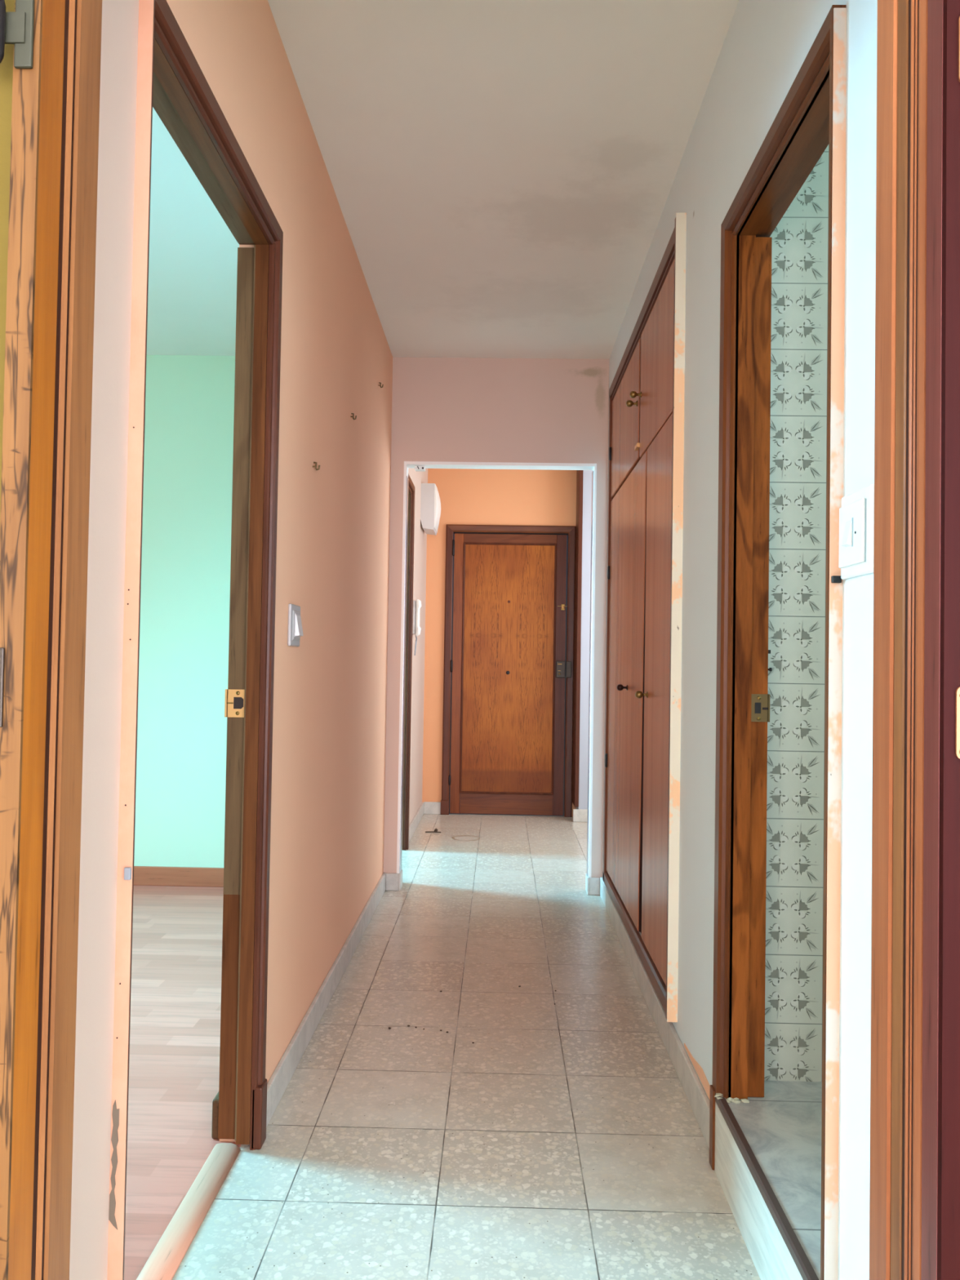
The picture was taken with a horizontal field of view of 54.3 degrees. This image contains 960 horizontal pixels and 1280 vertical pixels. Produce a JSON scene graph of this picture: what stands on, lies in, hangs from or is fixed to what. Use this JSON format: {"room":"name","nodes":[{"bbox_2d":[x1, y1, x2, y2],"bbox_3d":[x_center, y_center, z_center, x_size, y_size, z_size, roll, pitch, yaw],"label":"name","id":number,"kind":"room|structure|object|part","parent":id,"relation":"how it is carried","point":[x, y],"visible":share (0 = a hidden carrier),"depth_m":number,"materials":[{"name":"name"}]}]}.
{"room":"apartment hallway","nodes":[
{"label":"apartment hallway","id":0,"kind":"room"},
{"bbox_2d":[0,0,14,512],"bbox_3d":[0.002,-0.162,0.812,1.025,2.515,0.085,1,-1,1],"label":"wall","id":1,"kind":"structure","parent":0,"point":[6,64],"depth_m":0.78,"materials":[{"name":"beige paint"}]},
{"bbox_2d":[0,0,959,1279],"bbox_3d":[0.004,0.080,0.790,0.826,2.030,0.138,1,-1,1],"label":"door frame","id":2,"kind":"structure","parent":1,"relation":"in","point":[914,1198],"depth_m":0.78,"materials":[{"name":"brown wood"}]},
{"bbox_3d":[-0.394,0.038,0.754,0.020,0.064,0.003,1,-1,1],"label":"lock plate","id":3,"kind":"part","parent":2,"relation":"part of","materials":[{"name":"silver metal"}]},
{"bbox_3d":[-0.382,-0.499,0.763,0.022,0.025,0.002,1,-1,1],"label":"hinge arm","id":4,"kind":"part","parent":2,"relation":"part of"},
{"bbox_3d":[-0.378,0.090,0.842,0.022,2.000,0.048,1,-1,1],"label":"casing","id":5,"kind":"part","parent":2,"relation":"part of","materials":[{"name":"brown wood"}]},
{"bbox_3d":[0.366,0.102,0.829,0.022,2.000,0.042,1,-1,1],"label":"casing","id":6,"kind":"part","parent":2,"relation":"part of","materials":[{"name":"red wood"}]},
{"bbox_2d":[69,0,427,1279],"bbox_3d":[-0.487,-0.102,3.755,0.077,2.515,5.960,1,-1,1],"label":"wall","id":7,"kind":"structure","parent":0,"point":[327,826],"depth_m":2.36,"materials":[{"name":"pink paint"}]},
{"bbox_2d":[136,1142,240,1279],"bbox_3d":[-0.560,1.100,1.678,0.057,0.014,0.742,1,-1,1],"label":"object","id":8,"kind":"structure","parent":7,"relation":"attached to","point":[162,1264],"depth_m":1.78,"materials":[{"name":"beige wood"}]},
{"bbox_2d":[106,0,283,1279],"bbox_3d":[-0.524,0.082,1.715,0.106,2.052,0.814,1,-1,1],"label":"door","id":9,"kind":"structure","parent":7,"relation":"in","point":[171,81],"depth_m":2.06,"materials":[{"name":"brown wood"}]},
{"bbox_3d":[-0.493,0.074,1.321,0.020,2.050,0.012,1,-1,1],"label":"casing","id":10,"kind":"part","parent":9,"relation":"part of","materials":[{"name":"brown wood"}]},
{"bbox_3d":[-0.545,0.141,2.092,0.048,0.062,0.010,1,-1,1],"label":"strike plate","id":11,"kind":"part","parent":9,"relation":"part of","materials":[{"name":"gold metal"}]},
{"bbox_3d":[-0.477,0.093,2.093,0.020,2.050,0.044,1,-1,1],"label":"casing","id":12,"kind":"part","parent":9,"relation":"part of","materials":[{"name":"brown wood"}]},
{"bbox_2d":[211,1092,218,1138],"bbox_3d":[-0.566,1.099,3.228,0.020,0.088,2.280,1,-1,1],"label":"baseboard","id":13,"kind":"structure","parent":7,"relation":"attached to","point":[215,1101],"depth_m":2.09,"materials":[{"name":"brown wood"}]},
{"bbox_2d":[287,603,303,646],"bbox_3d":[-0.466,-0.037,2.385,0.024,0.106,0.110,1,-1,1],"label":"light switch","id":14,"kind":"object","parent":7,"relation":"attached to","point":[295,630],"visible":1,"depth_m":2.36,"materials":[{"name":"white plastic"}]},
{"bbox_3d":[-0.468,-0.037,2.385,0.004,0.078,0.082,1,-1,1],"label":"frame","id":15,"kind":"part","parent":14,"relation":"part of","materials":[{"name":"white plastic"}]},
{"bbox_2d":[312,462,319,470],"bbox_3d":[-0.457,-0.487,2.615,0.021,0.026,0.019,1,-1,1],"label":"wall hook","id":16,"kind":"object","parent":7,"relation":"attached to","point":[315,466],"visible":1,"depth_m":2.61,"materials":[{"name":"gold metal"}]},
{"bbox_2d":[266,869,402,1127],"bbox_3d":[-0.436,1.105,3.281,0.083,0.082,2.368,1,-1,1],"label":"baseboard","id":17,"kind":"structure","parent":7,"relation":"attached to","point":[281,1077],"depth_m":2.80,"materials":[{"name":"stone"}]},
{"bbox_2d":[401,474,414,850],"bbox_3d":[-0.452,0.144,4.972,0.101,2.080,0.847,1,-1,1],"label":"door frame","id":18,"kind":"structure","parent":7,"relation":"in","point":[407,712],"depth_m":5.34,"materials":[{"name":"brown wood"}]},
{"bbox_2d":[408,802,423,842],"bbox_3d":[-0.414,1.168,5.984,0.013,0.082,1.200,1,-1,1],"label":"baseboard","id":19,"kind":"structure","parent":7,"relation":"attached to","point":[412,827],"depth_m":5.96,"materials":[{"name":"stone"}]},
{"bbox_2d":[412,599,421,655],"bbox_3d":[-0.381,-0.075,5.663,0.054,0.340,0.099,1,-1,1],"label":"intercom","id":20,"kind":"object","parent":7,"relation":"attached to","point":[416,629],"visible":0.98,"depth_m":5.62,"materials":[{"name":"grey plastic"}]},
{"bbox_3d":[-0.389,0.031,5.650,0.015,0.127,0.037,1,-1,1],"label":"cord","id":21,"kind":"part","parent":20,"relation":"part of","materials":[{"name":"plastic"}]},
{"bbox_2d":[420,483,440,535],"bbox_3d":[-0.321,-0.866,6.230,0.123,0.302,0.280,1,-1,1],"label":"wall box","id":22,"kind":"object","parent":7,"relation":"attached to","point":[430,503],"visible":1,"depth_m":6.09,"materials":[{"name":"white plastic"}]},
{"bbox_2d":[133,355,608,877],"bbox_3d":[-1.316,-0.099,4.472,3.975,2.515,0.080,1,-1,1],"label":"wall","id":23,"kind":"structure","parent":0,"point":[180,818],"depth_m":4.43,"materials":[{"name":"green paint"}]},
{"bbox_2d":[133,866,223,887],"bbox_3d":[-1.927,1.104,4.409,2.793,0.088,0.015,1,-1,1],"label":"baseboard","id":24,"kind":"structure","parent":23,"relation":"attached to","point":[143,875],"depth_m":4.39,"materials":[{"name":"brown wood"}]},
{"bbox_2d":[414,465,425,471],"bbox_3d":[-0.286,-0.819,4.463,0.048,0.020,0.050,1,-1,1],"label":"wall bracket","id":25,"kind":"object","parent":23,"relation":"attached to","point":[417,468],"visible":1,"depth_m":4.45,"materials":[{"name":"white plastic"}]},
{"bbox_2d":[396,461,596,877],"bbox_3d":[0.081,0.132,4.436,0.909,1.938,0.090,1,-1,1],"label":"door frame","id":26,"kind":"structure","parent":23,"relation":"attached to","point":[411,464],"depth_m":4.41,"materials":[{"name":"white paint"}]},
{"bbox_2d":[399,470,594,875],"bbox_3d":[0.081,0.144,4.436,0.888,1.907,0.078,1,-1,1],"label":"trim","id":27,"kind":"structure","parent":23,"relation":"attached to","point":[593,473],"depth_m":4.43,"materials":[{"name":"paint"}]},
{"bbox_2d":[124,812,760,1279],"bbox_3d":[-0.789,1.191,3.721,5.100,0.080,5.980,1,-1,1],"label":"floor","id":28,"kind":"structure","parent":0,"point":[566,1141],"depth_m":2.28,"materials":[{"name":"tile"}]},
{"bbox_2d":[425,828,440,832],"bbox_3d":[-0.294,1.197,5.878,0.099,0.027,0.030,1,-1,1],"label":"scrap","id":29,"kind":"object","parent":28,"relation":"on","point":[435,829],"visible":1,"depth_m":5.87,"materials":[{"name":"brown"}]},
{"bbox_2d":[452,835,479,840],"bbox_3d":[-0.086,1.207,5.702,0.174,0.001,0.180,1,-1,1],"label":"ring stain","id":30,"kind":"object","parent":28,"relation":"on","point":[459,835],"visible":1,"depth_m":5.74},
{"bbox_2d":[709,1084,818,1279],"bbox_3d":[0.500,1.040,1.677,0.020,0.168,0.702,1,-1,1],"label":"step","id":31,"kind":"structure","parent":28,"relation":"on","point":[775,1251],"depth_m":1.70,"materials":[{"name":"stone"}]},
{"bbox_3d":[0.507,1.048,2.012,0.020,0.168,0.031,1,-1,1],"label":"trim","id":32,"kind":"part","parent":31,"relation":"part of","materials":[{"name":"brown wood"}]},
{"bbox_2d":[146,0,738,359],"bbox_3d":[-0.585,-1.452,1.997,5.700,0.100,10.500,1,-1,1],"label":"ceiling","id":33,"kind":"structure","parent":0,"point":[502,173],"depth_m":2.70,"materials":[{"name":"paint"}]},
{"bbox_2d":[422,468,577,816],"bbox_3d":[0.728,-0.016,6.648,2.230,2.515,0.120,1,-1,1],"label":"wall","id":34,"kind":"structure","parent":0,"point":[468,496],"depth_m":6.62,"materials":[{"name":"orange paint"}]},
{"bbox_2d":[423,801,440,814],"bbox_3d":[-0.335,1.181,6.576,0.119,0.085,0.013,1,-1,1],"label":"baseboard","id":35,"kind":"structure","parent":34,"relation":"attached to","point":[429,807],"depth_m":6.57,"materials":[{"name":"stone"}]},
{"bbox_2d":[440,524,576,817],"bbox_3d":[0.201,0.212,6.624,0.920,2.042,0.140,1,-1,1],"label":"door","id":36,"kind":"structure","parent":34,"relation":"in","point":[508,751],"depth_m":6.60,"materials":[{"name":"brown wood"}]},
{"bbox_3d":[-0.229,0.204,6.592,0.052,2.042,0.022,1,-1,1],"label":"casing","id":37,"kind":"part","parent":36,"relation":"part of","materials":[{"name":"brown wood"}]},
{"bbox_3d":[0.184,1.154,6.581,0.658,0.144,0.008,1,-1,1],"label":"rail","id":38,"kind":"part","parent":36,"relation":"part of","materials":[{"name":"brown wood"}]},
{"bbox_3d":[0.199,0.198,6.605,0.632,1.742,0.004,1,-1,1],"label":"panel","id":39,"kind":"part","parent":36,"relation":"part of","materials":[{"name":"brown wood"}]},
{"bbox_3d":[0.199,0.198,6.597,0.658,1.768,0.011,1,-1,1],"label":"moulding","id":40,"kind":"part","parent":36,"relation":"part of","materials":[{"name":"brown wood"}]},
{"bbox_3d":[0.214,-0.717,6.624,0.658,0.064,0.008,1,-1,1],"label":"rail","id":41,"kind":"part","parent":36,"relation":"part of","materials":[{"name":"brown wood"}]},
{"bbox_3d":[0.634,0.218,6.574,0.052,2.042,0.022,1,-1,1],"label":"casing","id":42,"kind":"part","parent":36,"relation":"part of","materials":[{"name":"brown wood"}]},
{"bbox_2d":[576,470,592,808],"bbox_3d":[1.265,-0.011,6.477,1.148,2.515,0.200,1,-1,1],"label":"wall","id":43,"kind":"structure","parent":0,"point":[587,474],"depth_m":6.39,"materials":[{"name":"paint"}]},
{"bbox_2d":[572,470,583,807],"bbox_3d":[0.678,-0.070,6.487,0.028,2.415,0.208,1,-1,1],"label":"strip","id":44,"kind":"object","parent":43,"relation":"attached to","point":[580,473],"visible":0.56,"depth_m":6.39,"materials":[{"name":"brown wood"}]},
{"bbox_2d":[573,808,587,822],"bbox_3d":[1.225,1.201,6.342,1.185,0.085,0.015,1,-1,1],"label":"baseboard","id":45,"kind":"structure","parent":43,"relation":"attached to","point":[579,815],"depth_m":6.35,"materials":[{"name":"stone"}]},
{"bbox_2d":[602,0,877,1279],"bbox_3d":[0.592,-0.112,2.571,0.080,2.515,3.640,1,-1,1],"label":"wall","id":46,"kind":"structure","parent":0,"point":[766,43],"depth_m":1.89,"materials":[{"name":"paint"}]},
{"bbox_2d":[603,213,686,1022],"bbox_3d":[0.804,-0.050,3.369,0.578,2.210,1.644,1,-1,1],"label":"wardrobe","id":47,"kind":"object","parent":46,"relation":"attached to","point":[642,820],"visible":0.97,"depth_m":3.03,"materials":[{"name":"brown wood"}]},
{"bbox_3d":[0.535,0.179,3.521,0.040,0.025,0.025,1,-1,1],"label":"knob","id":48,"kind":"part","parent":47,"relation":"part of","materials":[{"name":"black metal"}]},
{"bbox_3d":[0.585,-0.855,3.748,0.018,0.431,0.818,1,-1,1],"label":"door","id":49,"kind":"part","parent":47,"relation":"part of","materials":[{"name":"brown wood"}]},
{"bbox_3d":[0.566,0.186,3.632,0.018,1.628,1.003,1,-1,1],"label":"door","id":50,"kind":"part","parent":47,"relation":"part of","materials":[{"name":"brown wood"}]},
{"bbox_3d":[0.548,-0.855,3.382,0.040,0.025,0.025,1,-1,1],"label":"knob","id":51,"kind":"part","parent":47,"relation":"part of","materials":[{"name":"gold metal"}]},
{"bbox_3d":[0.558,1.024,3.350,0.055,0.056,1.642,1,-1,1],"label":"frame rail","id":52,"kind":"part","parent":47,"relation":"part of","materials":[{"name":"brown wood"}]},
{"bbox_3d":[0.546,-0.862,3.285,0.040,0.025,0.025,1,-1,1],"label":"knob","id":53,"kind":"part","parent":47,"relation":"part of","materials":[{"name":"gold metal"}]},
{"bbox_3d":[0.524,0.178,3.041,0.040,0.025,0.025,1,-1,1],"label":"knob","id":54,"kind":"part","parent":47,"relation":"part of","materials":[{"name":"gold metal"}]},
{"bbox_3d":[0.568,-0.871,2.952,0.018,0.437,0.716,1,-1,1],"label":"door","id":55,"kind":"part","parent":47,"relation":"part of","materials":[{"name":"brown wood"}]},
{"bbox_3d":[0.549,0.167,2.840,0.018,1.628,0.541,1,-1,1],"label":"door","id":56,"kind":"part","parent":47,"relation":"part of","materials":[{"name":"brown wood"}]},
{"bbox_2d":[585,873,710,1148],"bbox_3d":[0.512,1.118,3.236,0.071,0.085,2.418,1,-1,1],"label":"baseboard","id":57,"kind":"structure","parent":46,"relation":"attached to","point":[700,1103],"depth_m":2.68,"materials":[{"name":"stone"}]},
{"bbox_2d":[684,1043,710,1100],"bbox_3d":[0.526,1.034,2.233,0.002,0.037,0.385,1,-1,1],"label":"strip","id":58,"kind":"object","parent":46,"relation":"attached to","point":[699,1069],"visible":0.66,"depth_m":2.23,"materials":[{"name":"orange paint"}]},
{"bbox_2d":[712,4,846,1279],"bbox_3d":[0.562,0.057,1.696,0.116,1.967,0.703,1,-1,1],"label":"door frame","id":59,"kind":"structure","parent":46,"relation":"in","point":[811,116],"depth_m":1.98,"materials":[{"name":"brown wood"}]},
{"bbox_3d":[0.531,0.024,2.020,0.026,1.887,0.058,1,-1,1],"label":"casing","id":60,"kind":"part","parent":59,"relation":"part of","materials":[{"name":"brown wood"}]},
{"bbox_3d":[0.599,0.145,2.000,0.040,0.059,0.010,1,-1,1],"label":"strike plate","id":61,"kind":"part","parent":59,"relation":"part of","materials":[{"name":"gold metal"}]},
{"bbox_3d":[0.517,0.008,1.366,0.026,1.887,0.020,1,-1,1],"label":"casing","id":62,"kind":"part","parent":59,"relation":"part of","materials":[{"name":"white wood"}]},
{"bbox_2d":[839,483,874,579],"bbox_3d":[0.516,-0.147,1.294,0.017,0.119,0.110,1,-1,1],"label":"light switch","id":63,"kind":"object","parent":46,"relation":"attached to","point":[856,513],"visible":0.94,"depth_m":1.28,"materials":[{"name":"white plastic"}]},
{"bbox_3d":[0.517,-0.147,1.300,0.004,0.087,0.090,1,-1,1],"label":"plate","id":64,"kind":"part","parent":63,"relation":"part of","materials":[{"name":"white plastic"}]},
{"bbox_2d":[728,1080,822,1279],"bbox_3d":[1.109,1.048,1.478,1.213,0.163,1.150,1,-1,1],"label":"floor","id":65,"kind":"structure","parent":0,"point":[782,1128],"depth_m":1.79,"materials":[{"name":"grey tile"}]},
{"bbox_2d":[764,143,829,1081],"bbox_3d":[1.185,-0.113,2.119,1.125,2.515,0.080,1,-1,1],"label":"wall","id":66,"kind":"structure","parent":0,"point":[793,984],"depth_m":2.09,"materials":[{"name":"tile"}]}
]}

